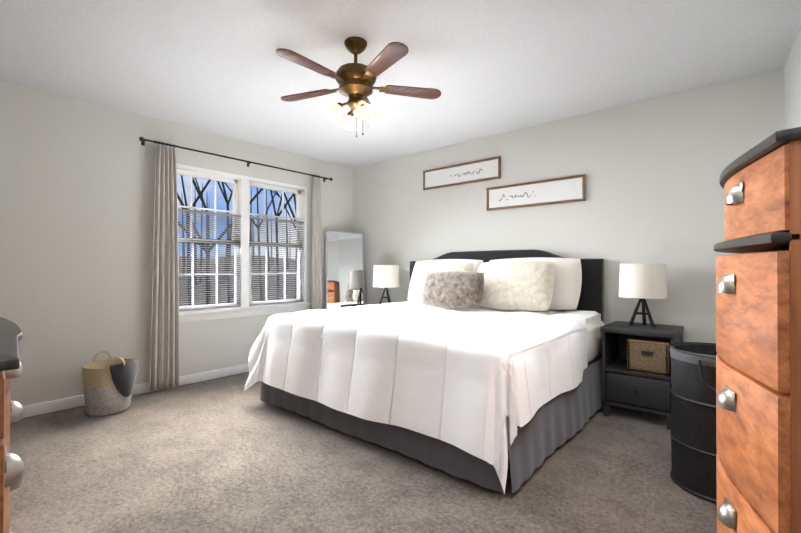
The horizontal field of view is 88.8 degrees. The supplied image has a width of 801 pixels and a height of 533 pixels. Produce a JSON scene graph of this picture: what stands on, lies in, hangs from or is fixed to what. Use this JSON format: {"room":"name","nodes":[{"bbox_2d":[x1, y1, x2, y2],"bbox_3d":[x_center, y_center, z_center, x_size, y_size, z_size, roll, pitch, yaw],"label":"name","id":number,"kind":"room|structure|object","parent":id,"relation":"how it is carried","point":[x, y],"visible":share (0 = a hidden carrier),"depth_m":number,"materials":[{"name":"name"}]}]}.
{"room":"bedroom","nodes":[
{"label":"bedroom","id":0,"kind":"room"},
{"bbox_2d":[0,79,351,405],"bbox_3d":[-2.036,-0.108,3.976,0.150,2.440,4.100,0,0,41],"label":"wall","id":1,"kind":"structure","parent":0,"point":[77,176],"depth_m":3.32,"materials":[{"name":"white paint"}]},
{"bbox_2d":[23,364,248,417],"bbox_3d":[-1.971,1.070,3.922,0.012,0.085,4.050,0,0,41],"label":"baseboard","id":2,"kind":"structure","parent":1,"relation":"attached to","point":[51,406],"depth_m":3.54,"materials":[{"name":"white wood"}]},
{"bbox_2d":[139,137,332,181],"bbox_3d":[-1.568,-1.091,4.331,0.103,0.060,2.130,0,0,41],"label":"curtain rod","id":3,"kind":"object","parent":1,"relation":"attached to","point":[142,139],"visible":1,"depth_m":4.09,"materials":[{"name":"black metal"}]},
{"bbox_2d":[149,140,178,391],"bbox_3d":[-2.106,-0.012,3.644,0.060,2.195,0.250,0,0,41],"label":"curtain","id":4,"kind":"object","parent":3,"relation":"hanging from","point":[164,354],"visible":1,"depth_m":3.65,"materials":[{"name":"fabric"}]},
{"bbox_2d":[311,174,321,309],"bbox_3d":[-1.021,-0.006,4.914,0.057,2.195,0.160,0,0,41],"label":"curtain","id":5,"kind":"object","parent":3,"relation":"hanging from","point":[316,300],"visible":0.77,"depth_m":4.92,"materials":[{"name":"fabric"}]},
{"bbox_2d":[176,163,310,322],"bbox_3d":[-1.674,-0.213,4.358,0.205,1.485,1.670,0,0,41],"label":"window","id":6,"kind":"structure","parent":1,"relation":"in","point":[242,305],"depth_m":4.32,"materials":[{"name":"white"}]},
{"bbox_2d":[10,372,716,532],"bbox_3d":[-0.208,1.155,2.407,4.960,0.100,4.400,0,0,41],"label":"floor","id":7,"kind":"structure","parent":0,"point":[227,454],"depth_m":2.11,"materials":[{"name":"carpet"}]},
{"bbox_2d":[0,317,24,532],"bbox_3d":[-1.586,0.650,1.280,1.671,0.900,0.552,0,0,41],"label":"dresser","id":8,"kind":"object","parent":7,"relation":"on","point":[12,468],"visible":1,"depth_m":1.01,"materials":[{"name":"brown wood"}]},
{"bbox_2d":[82,351,136,415],"bbox_3d":[-2.240,0.888,3.156,0.368,0.434,0.350,0,0,41],"label":"basket","id":9,"kind":"object","parent":7,"relation":"on","point":[108,384],"visible":1,"depth_m":3.04,"materials":[{"name":"grey fabric"}]},
{"bbox_2d":[325,231,364,308],"bbox_3d":[-0.686,0.338,5.121,0.500,1.558,0.138,0,0,-21],"label":"mirror","id":10,"kind":"object","parent":7,"relation":"on","point":[344,271],"visible":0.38,"depth_m":5.14,"materials":[{"name":"grey mirror"}]},
{"bbox_2d":[244,249,603,493],"bbox_3d":[0.221,0.474,3.371,2.361,1.272,2.063,0,0,41],"label":"bed","id":11,"kind":"object","parent":7,"relation":"on","point":[480,368],"visible":1,"depth_m":2.57,"materials":[{"name":"grey fabric"}]},
{"bbox_2d":[600,321,683,429],"bbox_3d":[1.807,0.778,3.057,0.470,0.660,0.465,0,0,41],"label":"nightstand","id":12,"kind":"object","parent":7,"relation":"on","point":[636,365],"visible":0.94,"depth_m":2.92,"materials":[{"name":"grey paint"}]},
{"bbox_2d":[619,264,666,327],"bbox_3d":[1.812,0.214,3.065,0.314,0.467,0.314,0,0,41],"label":"lamp","id":13,"kind":"object","parent":12,"relation":"on","point":[642,282],"visible":1,"depth_m":2.95,"materials":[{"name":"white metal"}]},
{"bbox_2d":[670,342,716,502],"bbox_3d":[1.588,0.758,2.047,0.406,0.684,0.421,0,0,41],"label":"hamper","id":14,"kind":"object","parent":7,"relation":"on","point":[693,416],"visible":0.54,"depth_m":1.98,"materials":[{"name":"black fabric"}]},
{"bbox_2d":[714,127,800,532],"bbox_3d":[1.285,0.405,1.133,0.660,1.390,1.030,0,0,41],"label":"chest","id":15,"kind":"object","parent":7,"relation":"on","point":[758,377],"visible":1,"depth_m":0.97,"materials":[{"name":"brown wood"}]},
{"bbox_3d":[-0.214,0.786,4.786,0.450,0.660,0.465,0,0,41],"label":"nightstand","id":16,"kind":"object","parent":7,"relation":"on","visible":0},
{"bbox_2d":[373,265,399,303],"bbox_3d":[-0.165,0.221,4.757,0.314,0.467,0.314,0,0,41],"label":"lamp","id":17,"kind":"object","parent":16,"relation":"on","point":[386,277],"visible":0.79,"depth_m":4.63,"materials":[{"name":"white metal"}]},
{"bbox_2d":[0,0,800,167],"bbox_3d":[-0.208,-1.385,2.419,4.960,0.100,4.400,0,0,41],"label":"ceiling","id":18,"kind":"structure","parent":0,"point":[486,68],"depth_m":2.61,"materials":[{"name":"paint"}]},
{"bbox_2d":[275,36,440,136],"bbox_3d":[-0.296,-1.059,2.406,1.023,0.551,0.979,0,0,41],"label":"fan","id":19,"kind":"object","parent":18,"relation":"hanging from","point":[356,80],"visible":1,"depth_m":2.38,"materials":[{"name":"brown wood"}]},
{"bbox_2d":[352,68,783,342],"bbox_3d":[1.173,-0.107,4.028,4.960,2.440,0.150,0,0,41],"label":"wall","id":20,"kind":"structure","parent":0,"point":[651,169],"depth_m":3.42,"materials":[{"name":"white paint"}]},
{"bbox_2d":[423,156,500,189],"bbox_3d":[0.628,-0.986,4.379,0.960,0.220,0.022,0,0,41],"label":"frame","id":21,"kind":"object","parent":20,"relation":"attached to","point":[472,172],"visible":0.98,"depth_m":4.35,"materials":[{"name":"white paper"}]},
{"bbox_2d":[486,174,585,210],"bbox_3d":[1.240,-0.683,3.855,0.950,0.230,0.022,0,0,41],"label":"frame","id":22,"kind":"object","parent":20,"relation":"attached to","point":[568,189],"visible":1,"depth_m":3.82,"materials":[{"name":"white paper"}]},
{"bbox_2d":[784,25,800,128],"bbox_3d":[2.251,-0.116,2.034,0.430,2.440,1.480,0,0,41],"label":"wall","id":23,"kind":"structure","parent":0,"point":[792,92],"depth_m":2.45,"materials":[{"name":"grey paint"}]},
{"label":"outside","id":24,"kind":"structure","parent":0,"visible":0},
{"bbox_2d":[177,175,296,305],"bbox_3d":[-35.614,-5.583,37.508,95.255,19.664,101.372,0,0,41],"label":"trees","id":25,"kind":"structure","parent":24,"point":[261,292],"depth_m":35.91,"materials":[{"name":"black plant"}]}
]}

